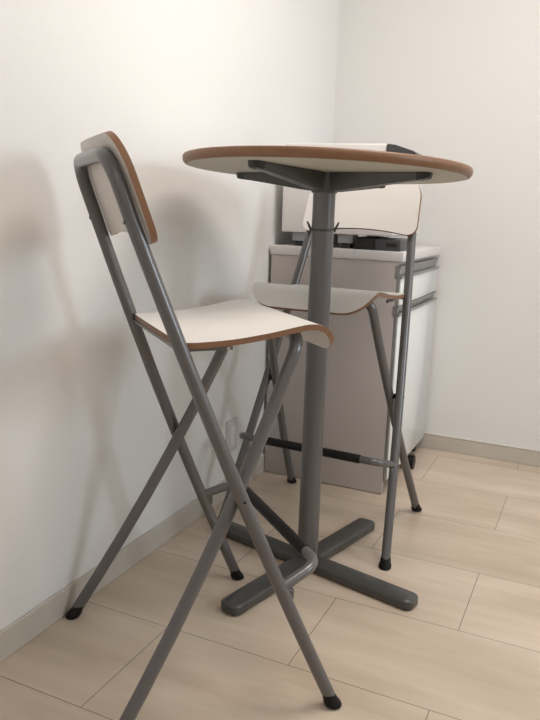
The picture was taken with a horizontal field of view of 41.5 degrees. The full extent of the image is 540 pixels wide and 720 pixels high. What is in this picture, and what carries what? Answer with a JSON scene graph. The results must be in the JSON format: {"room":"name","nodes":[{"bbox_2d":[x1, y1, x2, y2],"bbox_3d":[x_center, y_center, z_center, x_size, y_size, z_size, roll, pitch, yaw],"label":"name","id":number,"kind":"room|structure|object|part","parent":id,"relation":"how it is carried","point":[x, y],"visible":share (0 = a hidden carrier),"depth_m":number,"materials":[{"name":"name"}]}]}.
{"room":"dining room","nodes":[
{"label":"dining room","id":0,"kind":"room"},
{"bbox_2d":[0,0,339,630],"bbox_3d":[-0.690,-0.501,1.087,0.100,2.420,4.500,7,13,24],"label":"wall","id":1,"kind":"structure","parent":0,"point":[84,429],"depth_m":1.76,"materials":[{"name":"white paint"}]},
{"bbox_2d":[0,452,264,662],"bbox_3d":[-0.679,0.656,1.307,0.009,0.068,4.300,7,13,24],"label":"baseboard","id":2,"kind":"structure","parent":1,"relation":"attached to","point":[37,620],"depth_m":1.83,"materials":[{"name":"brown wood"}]},
{"bbox_2d":[226,417,236,452],"bbox_3d":[-0.130,0.257,2.419,0.009,0.115,0.070,7,13,24],"label":"wall outlet","id":3,"kind":"object","parent":1,"relation":"attached to","point":[231,425],"visible":0.86,"depth_m":2.41,"materials":[{"name":"plastic"}]},
{"bbox_3d":[-0.127,0.258,2.417,0.002,0.071,0.024,7,13,24],"label":"socket panel","id":4,"kind":"part","parent":3,"relation":"part of","materials":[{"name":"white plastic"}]},
{"bbox_2d":[0,446,539,719],"bbox_3d":[0.809,0.919,0.654,3.500,0.080,4.500,7,13,24],"label":"floor","id":5,"kind":"structure","parent":0,"point":[469,647],"depth_m":1.69,"materials":[{"name":"brown wood"}]},
{"bbox_2d":[65,131,341,719],"bbox_3d":[-0.155,0.118,1.472,0.486,1.087,0.571,-3,13,-23],"label":"bar stool","id":6,"kind":"object","parent":5,"relation":"on","point":[114,199],"visible":1,"depth_m":1.34,"materials":[{"name":"grey metal"}]},
{"bbox_3d":[-0.291,-0.315,1.314,0.081,0.184,0.376,-3,13,-23],"label":"backrest","id":7,"kind":"part","parent":6,"relation":"part of","materials":[{"name":"white laminate"}]},
{"bbox_3d":[-0.227,-0.051,1.402,0.007,0.007,0.378,-3,13,-23],"label":"hinge rod","id":8,"kind":"part","parent":6,"relation":"part of","materials":[{"name":"grey metal"}]},
{"bbox_3d":[-0.186,0.278,1.494,0.394,0.732,0.486,-3,13,-23],"label":"leg frame","id":9,"kind":"part","parent":6,"relation":"part of","materials":[{"name":"grey metal"}]},
{"bbox_3d":[-0.112,-0.021,1.281,0.095,0.009,0.006,-3,13,-23],"label":"seat rail","id":10,"kind":"part","parent":6,"relation":"part of","materials":[{"name":"grey metal"}]},
{"bbox_3d":[-0.077,-0.069,1.465,0.329,0.062,0.372,-3,13,-23],"label":"seat","id":11,"kind":"part","parent":6,"relation":"part of","materials":[{"name":"white laminate"}]},
{"bbox_2d":[218,184,421,570],"bbox_3d":[0.199,-0.019,2.178,0.571,1.087,0.486,8,13,27],"label":"bar stool","id":12,"kind":"object","parent":5,"relation":"on","point":[395,208],"visible":0.79,"depth_m":2.13,"materials":[{"name":"grey metal"}]},
{"bbox_3d":[0.168,-0.188,2.071,0.372,0.062,0.329,8,13,27],"label":"seat","id":13,"kind":"part","parent":12,"relation":"part of","materials":[{"name":"white laminate"}]},
{"bbox_3d":[0.206,0.135,2.236,0.486,0.732,0.394,8,13,27],"label":"leg frame","id":14,"kind":"part","parent":12,"relation":"part of","materials":[{"name":"grey metal"}]},
{"bbox_3d":[0.290,-0.488,2.228,0.376,0.184,0.081,8,13,27],"label":"backrest","id":15,"kind":"part","parent":12,"relation":"part of","materials":[{"name":"white laminate"}]},
{"bbox_2d":[182,145,472,615],"bbox_3d":[0.121,0.037,1.877,0.708,1.096,0.708,11,15,37],"label":"bar table","id":16,"kind":"object","parent":5,"relation":"on","point":[325,172],"visible":0.91,"depth_m":1.79,"materials":[{"name":"grey metal"}]},
{"bbox_3d":[-0.027,0.532,2.087,0.334,0.026,0.060,11,15,37],"label":"leg","id":17,"kind":"part","parent":16,"relation":"part of","materials":[{"name":"grey metal"}]},
{"bbox_3d":[-0.001,0.581,1.858,0.060,0.026,0.334,11,15,37],"label":"leg","id":18,"kind":"part","parent":16,"relation":"part of","materials":[{"name":"grey metal"}]},
{"bbox_3d":[0.030,-0.464,1.857,0.250,0.046,0.042,11,13,37],"label":"bracket arm","id":19,"kind":"part","parent":16,"relation":"part of","materials":[{"name":"grey metal"}]},
{"bbox_3d":[0.051,-0.428,1.668,0.042,0.046,0.250,11,13,37],"label":"bracket arm","id":20,"kind":"part","parent":16,"relation":"part of","materials":[{"name":"grey metal"}]},
{"bbox_3d":[0.208,0.534,2.114,0.060,0.026,0.334,11,15,37],"label":"leg","id":21,"kind":"part","parent":16,"relation":"part of","materials":[{"name":"grey metal"}]},
{"bbox_3d":[0.222,-0.457,1.881,0.042,0.046,0.250,11,13,37],"label":"bracket arm","id":22,"kind":"part","parent":16,"relation":"part of","materials":[{"name":"grey metal"}]},
{"bbox_3d":[0.234,0.583,1.885,0.334,0.026,0.060,11,15,37],"label":"leg","id":23,"kind":"part","parent":16,"relation":"part of","materials":[{"name":"grey metal"}]},
{"bbox_3d":[0.243,-0.421,1.692,0.250,0.046,0.042,11,13,37],"label":"bracket arm","id":24,"kind":"part","parent":16,"relation":"part of","materials":[{"name":"grey metal"}]},
{"bbox_2d":[264,243,440,493],"bbox_3d":[0.336,-0.014,2.759,0.496,0.846,0.587,7,13,24],"label":"base cabinet","id":25,"kind":"object","parent":5,"relation":"on","point":[357,420],"visible":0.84,"depth_m":2.50,"materials":[{"name":"wood"}]},
{"bbox_2d":[282,184,422,248],"bbox_3d":[0.312,-0.551,2.597,0.404,0.270,0.410,7,13,24],"label":"appliance","id":26,"kind":"object","parent":25,"relation":"on","point":[295,201],"visible":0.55,"depth_m":2.48,"materials":[{"name":"plastic"}]},
{"bbox_2d":[354,236,406,251],"bbox_3d":[0.395,-0.402,2.458,0.160,0.041,0.179,7,13,24],"label":"box","id":27,"kind":"object","parent":25,"relation":"on","point":[378,243],"visible":0.88,"depth_m":2.39,"materials":[{"name":"black plastic"}]},
{"bbox_3d":[0.428,-0.397,2.444,0.088,0.038,0.178,7,13,24],"label":"panel","id":28,"kind":"part","parent":27,"relation":"part of","materials":[{"name":"grey plastic"}]},
{"bbox_3d":[0.532,0.087,2.695,0.018,0.577,0.571,7,13,24],"label":"door","id":29,"kind":"part","parent":25,"relation":"part of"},
{"bbox_3d":[0.541,-0.211,2.623,0.024,0.035,0.583,7,13,24],"label":"grip rail","id":30,"kind":"part","parent":25,"relation":"part of","materials":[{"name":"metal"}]},
{"bbox_3d":[0.546,-0.338,2.597,0.024,0.044,0.583,7,13,24],"label":"grip rail","id":31,"kind":"part","parent":25,"relation":"part of","materials":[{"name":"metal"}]},
{"bbox_3d":[0.544,-0.274,2.619,0.018,0.088,0.571,7,13,24],"label":"drawer","id":32,"kind":"part","parent":25,"relation":"part of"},
{"bbox_2d":[333,0,539,449],"bbox_3d":[1.778,-0.685,2.354,3.300,2.420,0.100,7,13,24],"label":"wall","id":33,"kind":"structure","parent":0,"point":[454,80],"depth_m":2.79,"materials":[{"name":"white paint"}]},
{"bbox_2d":[416,432,539,466],"bbox_3d":[1.716,0.478,2.549,3.300,0.062,0.009,7,13,24],"label":"baseboard","id":34,"kind":"structure","parent":33,"relation":"attached to","point":[515,455],"depth_m":2.92,"materials":[{"name":"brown wood"}]}
]}

